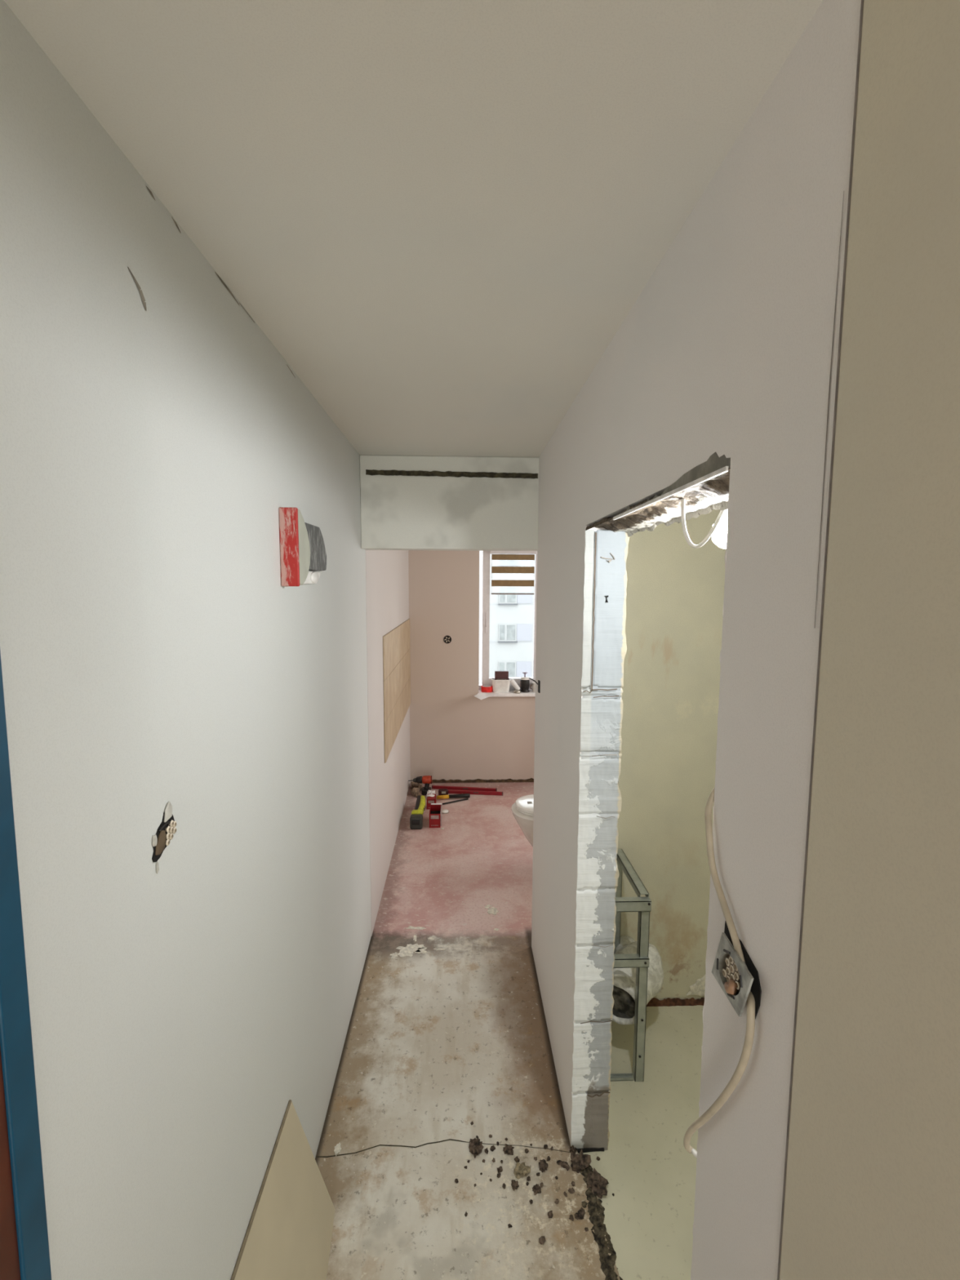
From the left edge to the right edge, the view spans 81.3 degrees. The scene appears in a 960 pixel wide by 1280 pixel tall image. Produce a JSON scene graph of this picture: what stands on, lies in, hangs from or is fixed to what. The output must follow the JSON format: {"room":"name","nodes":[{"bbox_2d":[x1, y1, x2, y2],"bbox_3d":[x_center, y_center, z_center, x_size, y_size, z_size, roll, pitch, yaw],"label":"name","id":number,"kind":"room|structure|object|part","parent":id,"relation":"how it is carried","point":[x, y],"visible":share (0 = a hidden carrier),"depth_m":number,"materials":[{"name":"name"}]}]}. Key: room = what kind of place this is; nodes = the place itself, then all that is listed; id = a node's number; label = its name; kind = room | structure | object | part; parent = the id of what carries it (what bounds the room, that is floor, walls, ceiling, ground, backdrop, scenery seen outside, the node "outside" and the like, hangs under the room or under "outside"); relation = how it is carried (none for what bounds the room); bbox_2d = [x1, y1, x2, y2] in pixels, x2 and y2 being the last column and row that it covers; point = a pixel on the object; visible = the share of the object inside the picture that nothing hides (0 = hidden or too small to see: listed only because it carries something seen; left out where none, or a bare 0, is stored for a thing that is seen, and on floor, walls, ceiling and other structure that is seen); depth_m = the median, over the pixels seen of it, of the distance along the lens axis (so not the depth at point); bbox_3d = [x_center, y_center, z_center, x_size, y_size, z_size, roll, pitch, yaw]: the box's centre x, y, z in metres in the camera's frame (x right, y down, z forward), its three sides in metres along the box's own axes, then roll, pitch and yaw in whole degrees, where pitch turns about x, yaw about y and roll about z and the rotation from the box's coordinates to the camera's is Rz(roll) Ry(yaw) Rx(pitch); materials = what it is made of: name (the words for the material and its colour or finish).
{"room":"hallway under renovation","nodes":[
{"label":"hallway under renovation","id":0,"kind":"room"},
{"bbox_2d":[0,0,410,1279],"bbox_3d":[-0.646,0.336,3.075,0.123,2.500,4.907,0,6,-2],"label":"wall","id":1,"kind":"structure","parent":0,"point":[155,652],"depth_m":0.90,"materials":[{"name":"white paint"}]},
{"bbox_2d":[151,801,176,873],"bbox_3d":[-0.507,0.316,0.900,0.008,0.102,0.070,0,6,-2],"label":"hole","id":2,"kind":"object","parent":1,"relation":"attached to","point":[161,840],"visible":1,"depth_m":0.90,"materials":[{"name":"black plastic"}]},
{"bbox_2d":[278,506,326,586],"bbox_3d":[-0.513,-0.267,1.685,0.048,0.207,0.416,0,6,-2],"label":"wall box","id":3,"kind":"object","parent":1,"relation":"attached to","point":[302,546],"visible":1,"depth_m":1.49,"materials":[{"name":"red paint"}]},
{"bbox_2d":[382,618,410,763],"bbox_3d":[-0.625,0.287,4.345,0.009,0.800,1.768,0,6,-2],"label":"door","id":4,"kind":"structure","parent":1,"relation":"attached to","point":[396,643],"depth_m":4.00,"materials":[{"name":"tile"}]},
{"bbox_2d":[4,0,822,457],"bbox_3d":[0.904,-0.840,1.355,3.100,0.200,8.200,0,6,-2],"label":"ceiling","id":5,"kind":"structure","parent":0,"point":[442,216],"depth_m":0.80,"materials":[{"name":"paint"}]},
{"bbox_2d":[359,454,538,551],"bbox_3d":[-0.097,-0.664,2.740,0.954,0.438,0.131,0,6,-2],"label":"beam","id":6,"kind":"structure","parent":5,"relation":"attached to","point":[407,502],"depth_m":2.68,"materials":[{"name":"paint"}]},
{"bbox_2d":[408,550,535,782],"bbox_3d":[0.759,0.108,5.418,3.100,2.500,0.300,0,6,-2],"label":"wall","id":7,"kind":"structure","parent":0,"point":[455,734],"depth_m":5.27,"materials":[{"name":"paint"}]},
{"bbox_2d":[443,635,451,643],"bbox_3d":[-0.303,-0.004,5.212,0.076,0.076,0.014,0,6,-2],"label":"box","id":8,"kind":"object","parent":7,"relation":"attached to","point":[447,639],"visible":1,"depth_m":5.22,"materials":[{"name":"black plastic"}]},
{"bbox_2d":[431,777,533,782],"bbox_3d":[0.089,1.346,5.360,1.400,0.039,0.010,0,6,-2],"label":"baseboard","id":9,"kind":"structure","parent":7,"relation":"attached to","point":[531,780],"depth_m":5.36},
{"bbox_2d":[477,551,537,697],"bbox_3d":[0.731,-0.230,5.320,1.650,1.515,0.245,0,6,-2],"label":"window","id":10,"kind":"structure","parent":7,"relation":"in","point":[486,680],"depth_m":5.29,"materials":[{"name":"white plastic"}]},
{"bbox_2d":[473,692,497,699],"bbox_3d":[0.017,0.510,5.140,0.163,0.003,0.344,3,6,27],"label":"paper sheet","id":11,"kind":"object","parent":10,"relation":"on","point":[481,695],"visible":1,"depth_m":5.16,"materials":[{"name":"white paper"}]},
{"bbox_3d":[0.057,-0.165,5.273,0.017,0.199,0.049,0,6,-2],"label":"handle","id":12,"kind":"part","parent":10,"relation":"part of","materials":[{"name":"white plastic"}]},
{"bbox_2d":[481,684,492,692],"bbox_3d":[0.066,0.466,5.334,0.108,0.055,0.108,0,6,-2],"label":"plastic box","id":13,"kind":"object","parent":10,"relation":"on","point":[485,688],"visible":1,"depth_m":5.29,"materials":[{"name":"red plastic"}]},
{"bbox_2d":[491,677,510,692],"bbox_3d":[0.199,0.431,5.342,0.177,0.125,0.113,0,6,-2],"label":"plastic tub","id":14,"kind":"object","parent":10,"relation":"on","point":[499,685],"visible":1,"depth_m":5.29,"materials":[{"name":"white plastic"}]},
{"bbox_2d":[494,671,508,679],"bbox_3d":[0.207,0.389,5.363,0.130,0.179,0.037,0,6,-2],"label":"carton","id":15,"kind":"object","parent":14,"relation":"in","point":[498,674],"visible":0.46,"depth_m":5.34,"materials":[{"name":"brown cardboard"}]},
{"bbox_3d":[0.723,0.511,5.362,1.496,0.033,0.180,0,6,-2],"label":"sill","id":16,"kind":"part","parent":10,"relation":"part of","materials":[{"name":"white plastic"}]},
{"bbox_2d":[489,551,537,594],"bbox_3d":[0.308,-0.636,5.202,0.438,0.426,0.060,0,6,-2],"label":"roller blind","id":17,"kind":"object","parent":10,"relation":"attached to","point":[495,555],"visible":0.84,"depth_m":5.21,"materials":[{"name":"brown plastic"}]},
{"bbox_3d":[0.306,-0.433,5.246,0.406,0.014,0.012,0,6,-2],"label":"rail","id":18,"kind":"part","parent":17,"relation":"part of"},
{"bbox_2d":[510,678,519,689],"bbox_3d":[0.332,0.425,5.316,0.105,0.120,0.044,0,6,-2],"label":"tube","id":19,"kind":"object","parent":10,"relation":"on","point":[513,682],"visible":0.9,"depth_m":5.30,"materials":[{"name":"white plastic"}]},
{"bbox_2d":[513,689,520,693],"bbox_3d":[0.353,0.486,5.288,0.072,0.028,0.072,0,6,-2],"label":"lid","id":20,"kind":"object","parent":10,"relation":"on","point":[517,691],"visible":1,"depth_m":5.26,"materials":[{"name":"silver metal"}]},
{"bbox_2d":[520,671,529,692],"bbox_3d":[0.429,0.400,5.340,0.092,0.190,0.091,0,6,-2],"label":"soap dispenser","id":21,"kind":"object","parent":10,"relation":"on","point":[524,682],"visible":0.98,"depth_m":5.31,"materials":[{"name":"black plastic"}]},
{"bbox_3d":[0.429,0.364,5.337,0.086,0.024,0.085,0,6,-2],"label":"lid","id":22,"kind":"part","parent":21,"relation":"part of","materials":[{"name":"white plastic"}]},
{"bbox_2d":[529,681,535,692],"bbox_3d":[0.531,0.451,5.341,0.076,0.088,0.083,5,7,38],"label":"mug","id":23,"kind":"object","parent":10,"relation":"on","point":[533,684],"visible":0.65,"depth_m":5.32,"materials":[{"name":"white ceramic"}]},
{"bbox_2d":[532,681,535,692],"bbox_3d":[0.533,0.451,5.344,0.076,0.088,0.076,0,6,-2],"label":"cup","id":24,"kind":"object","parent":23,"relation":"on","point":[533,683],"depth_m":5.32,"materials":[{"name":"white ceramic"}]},
{"bbox_2d":[528,677,540,693],"bbox_3d":[0.264,0.216,2.680,0.015,0.059,0.103,-2,6,-23],"label":"wall hook","id":25,"kind":"object","parent":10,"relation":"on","point":[539,681],"visible":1,"depth_m":2.64,"materials":[{"name":"black plastic"}]},
{"bbox_3d":[0.279,0.220,2.645,0.007,0.058,0.027,0,6,-2],"label":"plate","id":26,"kind":"part","parent":25,"relation":"part of","materials":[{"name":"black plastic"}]},
{"bbox_2d":[315,782,703,1279],"bbox_3d":[0.840,1.771,1.666,3.000,0.062,8.100,0,6,-2],"label":"floor","id":27,"kind":"structure","parent":0,"point":[442,1037],"depth_m":2.05,"materials":[{"name":"grey concrete"}]},
{"bbox_2d":[230,1099,335,1279],"bbox_3d":[-0.445,1.543,1.292,0.162,0.456,0.772,0,6,-2],"label":"board","id":28,"kind":"object","parent":27,"relation":"on","point":[288,1235],"visible":1,"depth_m":1.44,"materials":[{"name":"beige wood"}]},
{"bbox_2d":[333,1142,341,1156],"bbox_3d":[-0.478,1.712,1.878,0.025,0.004,0.044,0,6,-2],"label":"flake","id":29,"kind":"object","parent":27,"relation":"on","point":[337,1149],"visible":1,"depth_m":1.88,"materials":[{"name":"white paint"}]},
{"bbox_2d":[410,786,422,797],"bbox_3d":[-0.565,1.360,5.002,0.077,0.080,0.143,-3,7,-29],"label":"glove","id":30,"kind":"object","parent":27,"relation":"on","point":[415,792],"visible":0.84,"depth_m":5.00,"materials":[{"name":"beige fabric"}]},
{"bbox_2d":[410,781,422,790],"bbox_3d":[-0.579,1.340,5.172,0.115,0.084,0.159,-2,6,-23],"label":"glove","id":31,"kind":"object","parent":27,"relation":"on","point":[415,784],"visible":0.68,"depth_m":5.16,"materials":[{"name":"beige fabric"}]},
{"bbox_2d":[409,795,425,829],"bbox_3d":[-0.499,1.391,4.532,0.102,0.112,0.450,0,6,-2],"label":"cordless multitool","id":32,"kind":"object","parent":27,"relation":"on","point":[416,816],"visible":1,"depth_m":4.37,"materials":[{"name":"plastic"}]},
{"bbox_3d":[-0.496,1.407,4.311,0.060,0.035,0.006,0,6,-2],"label":"battery panel","id":33,"kind":"part","parent":32,"relation":"part of","materials":[{"name":"black plastic"}]},
{"bbox_2d":[408,775,431,795],"bbox_3d":[-0.542,1.312,5.059,0.214,0.162,0.097,0,6,-2],"label":"cordless drill","id":34,"kind":"object","parent":27,"relation":"on","point":[426,780],"visible":0.94,"depth_m":5.04,"materials":[{"name":"orange plastic"}]},
{"bbox_2d":[426,790,435,797],"bbox_3d":[-0.428,1.368,4.948,0.097,0.075,0.070,0,6,-2],"label":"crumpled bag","id":35,"kind":"object","parent":27,"relation":"on","point":[428,791],"visible":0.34,"depth_m":4.94,"materials":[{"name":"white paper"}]},
{"bbox_2d":[426,793,436,809],"bbox_3d":[-0.413,1.380,4.775,0.076,0.085,0.131,0,6,-2],"label":"cardboard box","id":36,"kind":"object","parent":27,"relation":"on","point":[430,800],"visible":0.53,"depth_m":4.71,"materials":[{"name":"red cardboard"}]},
{"bbox_2d":[429,803,441,827],"bbox_3d":[-0.353,1.397,4.454,0.093,0.116,0.204,0,6,-2],"label":"cardboard box","id":37,"kind":"object","parent":27,"relation":"on","point":[435,811],"visible":1,"depth_m":4.36,"materials":[{"name":"red cardboard"}]},
{"bbox_3d":[-0.352,1.379,4.350,0.063,0.029,0.001,0,6,-2],"label":"label panel","id":38,"kind":"part","parent":37,"relation":"part of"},
{"bbox_2d":[438,788,448,795],"bbox_3d":[-0.329,1.368,5.018,0.090,0.062,0.042,0,6,-2],"label":"tape measure","id":39,"kind":"object","parent":27,"relation":"on","point":[442,791],"visible":0.88,"depth_m":5.00,"materials":[{"name":"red plastic"}]},
{"bbox_2d":[441,808,448,813],"bbox_3d":[-0.294,1.429,4.659,0.072,0.013,0.072,0,6,-2],"label":"disc","id":40,"kind":"object","parent":27,"relation":"on","point":[444,811],"visible":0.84,"depth_m":4.65,"materials":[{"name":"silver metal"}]},
{"bbox_2d":[436,793,470,799],"bbox_3d":[-0.264,1.385,4.932,0.353,0.037,0.037,-1,6,-12],"label":"chisel","id":41,"kind":"object","parent":27,"relation":"on","point":[463,795],"visible":0.85,"depth_m":4.93,"materials":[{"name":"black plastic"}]},
{"bbox_3d":[-0.184,1.384,4.950,0.189,0.036,0.035,-1,6,-12],"label":"handle","id":42,"kind":"part","parent":41,"relation":"part of","materials":[{"name":"black plastic"}]},
{"bbox_2d":[442,798,468,804],"bbox_3d":[-0.214,1.406,4.871,0.246,0.014,0.014,-3,7,-28],"label":"metal rod","id":43,"kind":"object","parent":27,"relation":"on","point":[464,798],"visible":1,"depth_m":4.86,"materials":[{"name":"black metal"}]},
{"bbox_2d":[431,785,497,791],"bbox_3d":[-0.146,1.371,5.161,0.606,0.029,0.025,1,6,7],"label":"spirit level","id":44,"kind":"object","parent":27,"relation":"on","point":[437,787],"visible":0.99,"depth_m":5.15,"materials":[{"name":"red paint"}]},
{"bbox_2d":[448,789,502,795],"bbox_3d":[-0.050,1.381,5.058,0.518,0.031,0.025,1,6,5],"label":"spirit level","id":45,"kind":"object","parent":27,"relation":"on","point":[450,791],"visible":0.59,"depth_m":5.05,"materials":[{"name":"red paint"}]},
{"bbox_2d":[468,1137,483,1158],"bbox_3d":[-0.015,1.701,1.882,0.048,0.031,0.062,-2,6,-24],"label":"clod","id":46,"kind":"object","parent":27,"relation":"on","point":[475,1147],"visible":1,"depth_m":1.87,"materials":[{"name":"brown soil"}]},
{"bbox_2d":[489,1145,495,1151],"bbox_3d":[0.042,1.711,1.883,0.016,0.009,0.018,6,8,43],"label":"crumb","id":47,"kind":"object","parent":27,"relation":"on","point":[492,1148],"visible":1,"depth_m":1.88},
{"bbox_2d":[487,906,498,915],"bbox_3d":[0.075,1.576,3.251,0.066,0.004,0.076,0,6,-2],"label":"flake","id":48,"kind":"object","parent":27,"relation":"on","point":[493,910],"visible":1,"depth_m":3.25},
{"bbox_2d":[497,1165,502,1173],"bbox_3d":[0.065,1.718,1.814,0.018,0.009,0.018,-1,6,-16],"label":"crumb","id":49,"kind":"object","parent":27,"relation":"on","point":[500,1169],"visible":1,"depth_m":1.81,"materials":[{"name":"brown soil"}]},
{"bbox_2d":[502,1143,514,1155],"bbox_3d":[0.097,1.708,1.875,0.040,0.020,0.034,0,6,-2],"label":"clod","id":50,"kind":"object","parent":27,"relation":"on","point":[508,1149],"visible":1,"depth_m":1.87,"materials":[{"name":"brown soil"}]},
{"bbox_2d":[511,1179,519,1191],"bbox_3d":[0.111,1.720,1.765,0.025,0.017,0.027,0,6,-2],"label":"clod","id":51,"kind":"object","parent":27,"relation":"on","point":[515,1185],"visible":1,"depth_m":1.76,"materials":[{"name":"brown soil"}]},
{"bbox_2d":[514,1155,519,1162],"bbox_3d":[0.122,1.715,1.845,0.016,0.009,0.017,-2,6,-20],"label":"crumb","id":52,"kind":"object","parent":27,"relation":"on","point":[517,1159],"visible":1,"depth_m":1.84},
{"bbox_2d":[513,1162,530,1179],"bbox_3d":[0.137,1.712,1.809,0.056,0.024,0.045,0,6,-2],"label":"clod","id":53,"kind":"object","parent":27,"relation":"on","point":[520,1170],"visible":1,"depth_m":1.80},
{"bbox_2d":[511,794,533,846],"bbox_3d":[0.548,1.155,3.686,0.682,0.760,0.370,0,6,-2],"label":"toilet","id":54,"kind":"object","parent":27,"relation":"on","point":[522,809],"visible":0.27,"depth_m":3.59,"materials":[{"name":"white ceramic"}]},
{"bbox_3d":[0.474,1.328,3.700,0.527,0.412,0.362,0,6,-2],"label":"bowl","id":55,"kind":"part","parent":54,"relation":"part of","materials":[{"name":"white ceramic"}]},
{"bbox_3d":[0.468,1.096,3.677,0.462,0.016,0.326,0,6,-2],"label":"seat","id":56,"kind":"part","parent":54,"relation":"part of","materials":[{"name":"white ceramic"}]},
{"bbox_3d":[0.466,1.074,3.674,0.467,0.026,0.332,0,6,-2],"label":"lid","id":57,"kind":"part","parent":54,"relation":"part of","materials":[{"name":"white ceramic"}]},
{"bbox_2d":[532,1183,541,1195],"bbox_3d":[0.179,1.722,1.754,0.030,0.017,0.029,0,6,-2],"label":"clod","id":58,"kind":"object","parent":27,"relation":"on","point":[536,1188],"visible":1,"depth_m":1.75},
{"bbox_2d":[538,1235,545,1244],"bbox_3d":[0.180,1.738,1.620,0.019,0.010,0.019,0,6,-3],"label":"crumb","id":59,"kind":"object","parent":27,"relation":"on","point":[542,1239],"visible":1,"depth_m":1.62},
{"bbox_2d":[538,1159,547,1172],"bbox_3d":[0.207,1.712,1.822,0.031,0.022,0.040,0,6,-2],"label":"clod","id":60,"kind":"object","parent":27,"relation":"on","point":[543,1165],"visible":1,"depth_m":1.82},
{"bbox_2d":[547,1210,552,1217],"bbox_3d":[0.212,1.730,1.684,0.017,0.012,0.015,0,6,-5],"label":"crumb","id":61,"kind":"object","parent":27,"relation":"on","point":[550,1212],"visible":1,"depth_m":1.68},
{"bbox_2d":[560,1160,568,1168],"bbox_3d":[0.276,1.715,1.830,0.023,0.013,0.020,3,6,24],"label":"crumb","id":62,"kind":"object","parent":27,"relation":"on","point":[563,1164],"visible":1,"depth_m":1.83,"materials":[{"name":"brown soil"}]},
{"bbox_2d":[564,1164,569,1170],"bbox_3d":[0.285,1.717,1.822,0.015,0.012,0.017,-3,7,-32],"label":"crumb","id":63,"kind":"object","parent":27,"relation":"on","point":[567,1166],"visible":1,"depth_m":1.82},
{"bbox_2d":[568,1187,574,1193],"bbox_3d":[0.286,1.726,1.752,0.022,0.009,0.014,1,6,9],"label":"crumb","id":64,"kind":"object","parent":27,"relation":"on","point":[571,1190],"visible":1,"depth_m":1.75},
{"bbox_2d":[568,1214,573,1221],"bbox_3d":[0.276,1.732,1.676,0.014,0.010,0.016,-4,7,-38],"label":"crumb","id":65,"kind":"object","parent":27,"relation":"on","point":[571,1217],"visible":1,"depth_m":1.67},
{"bbox_2d":[569,1145,577,1154],"bbox_3d":[0.314,1.709,1.874,0.027,0.020,0.018,0,6,-2],"label":"clod","id":66,"kind":"object","parent":27,"relation":"on","point":[572,1149],"visible":0.94,"depth_m":1.87,"materials":[{"name":"brown soil"}]},
{"bbox_2d":[573,1213,579,1219],"bbox_3d":[0.291,1.731,1.681,0.013,0.012,0.016,-1,6,-15],"label":"crumb","id":67,"kind":"object","parent":27,"relation":"on","point":[576,1216],"visible":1,"depth_m":1.68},
{"bbox_2d":[570,1148,591,1173],"bbox_3d":[0.329,1.702,1.827,0.066,0.042,0.055,3,6,23],"label":"clod","id":68,"kind":"object","parent":27,"relation":"on","point":[580,1161],"visible":1,"depth_m":1.82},
{"bbox_2d":[577,1207,585,1219],"bbox_3d":[0.305,1.728,1.687,0.021,0.017,0.028,3,6,27],"label":"crumb","id":69,"kind":"object","parent":27,"relation":"on","point":[581,1211],"visible":1,"depth_m":1.68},
{"bbox_2d":[586,1168,608,1199],"bbox_3d":[0.371,1.716,1.769,0.068,0.038,0.081,-3,7,-30],"label":"clod","id":70,"kind":"object","parent":27,"relation":"on","point":[595,1180],"visible":1,"depth_m":1.76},
{"bbox_2d":[579,1164,622,1279],"bbox_3d":[0.354,1.737,1.650,0.078,0.020,0.414,0,6,-5],"label":"rubble","id":71,"kind":"object","parent":27,"relation":"on","point":[596,1211],"visible":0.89,"depth_m":1.64,"materials":[{"name":"grey concrete"}]},
{"bbox_2d":[609,848,651,1081],"bbox_3d":[0.524,1.306,2.291,0.201,0.751,0.401,0,6,-2],"label":"frame","id":72,"kind":"object","parent":27,"relation":"on","point":[640,960],"visible":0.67,"depth_m":2.12,"materials":[{"name":"metal"}]},
{"bbox_3d":[0.601,1.289,2.479,0.034,0.735,0.030,0,6,-2],"label":"post","id":73,"kind":"part","parent":72,"relation":"part of","materials":[{"name":"metal"}]},
{"bbox_3d":[0.510,1.690,2.159,0.164,0.012,0.020,0,6,-2],"label":"floor rail","id":74,"kind":"part","parent":72,"relation":"part of","materials":[{"name":"metal"}]},
{"bbox_3d":[0.531,1.206,2.099,0.201,0.034,0.030,0,6,-2],"label":"rail","id":75,"kind":"part","parent":72,"relation":"part of","materials":[{"name":"metal"}]},
{"bbox_3d":[0.609,0.944,2.266,0.034,0.026,0.355,0,6,-2],"label":"rail","id":76,"kind":"part","parent":72,"relation":"part of","materials":[{"name":"metal"}]},
{"bbox_3d":[0.532,0.983,2.077,0.201,0.040,0.030,0,6,-2],"label":"rail","id":77,"kind":"part","parent":72,"relation":"part of","materials":[{"name":"metal"}]},
{"bbox_3d":[0.614,1.330,2.127,0.034,0.737,0.030,0,6,-2],"label":"post","id":78,"kind":"part","parent":72,"relation":"part of","materials":[{"name":"metal"}]},
{"bbox_2d":[611,935,663,1024],"bbox_3d":[0.616,1.340,2.344,0.285,0.357,0.373,6,8,43],"label":"toilet","id":79,"kind":"object","parent":27,"relation":"on","point":[624,979],"visible":0.49,"depth_m":2.23,"materials":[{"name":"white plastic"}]},
{"bbox_2d":[614,935,635,953],"bbox_3d":[0.653,1.391,2.423,0.118,0.118,0.195,0,6,-2],"label":"plastic bag","id":80,"kind":"object","parent":79,"relation":"attached to","point":[624,940],"depth_m":2.47,"materials":[{"name":"white plastic"}]},
{"bbox_2d":[617,509,725,999],"bbox_3d":[1.358,0.419,2.649,1.898,2.560,0.410,0,6,-2],"label":"wall","id":81,"kind":"structure","parent":0,"point":[675,589],"depth_m":2.42,"materials":[{"name":"paint"}]},
{"bbox_2d":[646,997,704,1006],"bbox_3d":[0.914,1.644,2.540,0.450,0.032,0.016,0,6,-2],"label":"trim","id":82,"kind":"structure","parent":81,"relation":"attached to","point":[654,1002],"depth_m":2.54,"materials":[{"name":"brick"}]},
{"bbox_2d":[686,974,705,996],"bbox_3d":[1.025,1.558,2.543,0.168,0.129,0.011,0,6,-2],"label":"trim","id":83,"kind":"structure","parent":81,"relation":"attached to","point":[698,988],"depth_m":2.54,"materials":[{"name":"white paint"}]},
{"bbox_2d":[531,0,959,1279],"bbox_3d":[0.385,0.500,1.497,0.128,2.500,2.650,0,6,-2],"label":"wall","id":84,"kind":"structure","parent":0,"point":[729,353],"depth_m":0.59,"materials":[{"name":"white paint"}]},
{"bbox_2d":[577,1147,604,1153],"bbox_3d":[0.373,1.719,1.883,0.093,0.015,0.013,0,6,-6],"label":"trim","id":85,"kind":"structure","parent":84,"relation":"attached to","point":[591,1149],"depth_m":1.88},
{"bbox_2d":[570,529,630,1150],"bbox_3d":[0.379,0.707,1.792,0.142,2.088,0.030,0,6,-2],"label":"trim","id":86,"kind":"structure","parent":84,"relation":"attached to","point":[606,553],"depth_m":1.77,"materials":[{"name":"paint"}]},
{"bbox_2d":[585,463,730,537],"bbox_3d":[0.398,-0.282,1.234,0.131,0.037,0.913,0,6,-2],"label":"lintel","id":87,"kind":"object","parent":84,"relation":"attached to","point":[712,494],"depth_m":1.19,"materials":[{"name":"white concrete"}]},
{"bbox_2d":[613,466,728,519],"bbox_3d":[0.336,-0.267,1.071,0.004,0.010,0.581,0,6,-2],"label":"bead","id":88,"kind":"object","parent":84,"relation":"attached to","point":[724,469],"visible":1,"depth_m":0.95,"materials":[{"name":"white metal"}]},
{"bbox_2d":[680,498,724,548],"bbox_3d":[0.483,-0.262,1.126,0.188,0.157,0.038,-3,7,-30],"label":"cable","id":89,"kind":"object","parent":84,"relation":"hanging from","point":[691,544],"visible":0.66,"depth_m":1.10,"materials":[{"name":"white plastic"}]},
{"bbox_2d":[711,508,728,548],"bbox_3d":[0.525,-0.260,1.167,0.066,0.138,0.094,5,8,42],"label":"light bulb","id":90,"kind":"object","parent":89,"relation":"hanging from","point":[719,535],"visible":0.17,"depth_m":1.15,"materials":[{"name":"white glass"}]},
{"bbox_2d":[690,498,728,1279],"bbox_3d":[0.350,0.775,0.882,0.014,1.986,0.014,4,7,32],"label":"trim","id":91,"kind":"structure","parent":84,"relation":"attached to","point":[725,557],"depth_m":0.83,"materials":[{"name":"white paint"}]},
{"bbox_2d":[704,786,745,962],"bbox_3d":[0.352,0.312,0.788,0.062,0.271,0.156,2,6,18],"label":"cable","id":92,"kind":"object","parent":84,"relation":"attached to","point":[708,813],"visible":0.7,"depth_m":0.80,"materials":[{"name":"beige plastic"}]},
{"bbox_2d":[711,920,761,1018],"bbox_3d":[0.339,0.446,0.750,0.023,0.093,0.127,0,6,-2],"label":"box","id":93,"kind":"object","parent":84,"relation":"attached to","point":[736,978],"visible":1,"depth_m":0.74,"materials":[{"name":"grey metal"}]},
{"bbox_2d":[683,991,755,1158],"bbox_3d":[0.345,0.642,0.806,0.025,0.399,0.181,0,6,-2],"label":"cable","id":94,"kind":"object","parent":93,"relation":"hanging from","point":[739,1072],"visible":0.95,"depth_m":0.74,"materials":[{"name":"plastic"}]},
{"bbox_3d":[-0.506,0.741,-0.952,0.120,2.500,3.193,0,6,-2],"label":"wall","id":95,"kind":"structure","parent":0,"visible":0},
{"bbox_2d":[0,651,51,1279],"bbox_3d":[-0.540,0.828,0.181,0.116,2.102,0.957,0,6,-2],"label":"door frame","id":96,"kind":"structure","parent":95,"relation":"in","point":[24,1253],"depth_m":0.60,"materials":[{"name":"teal paint"}]}
]}

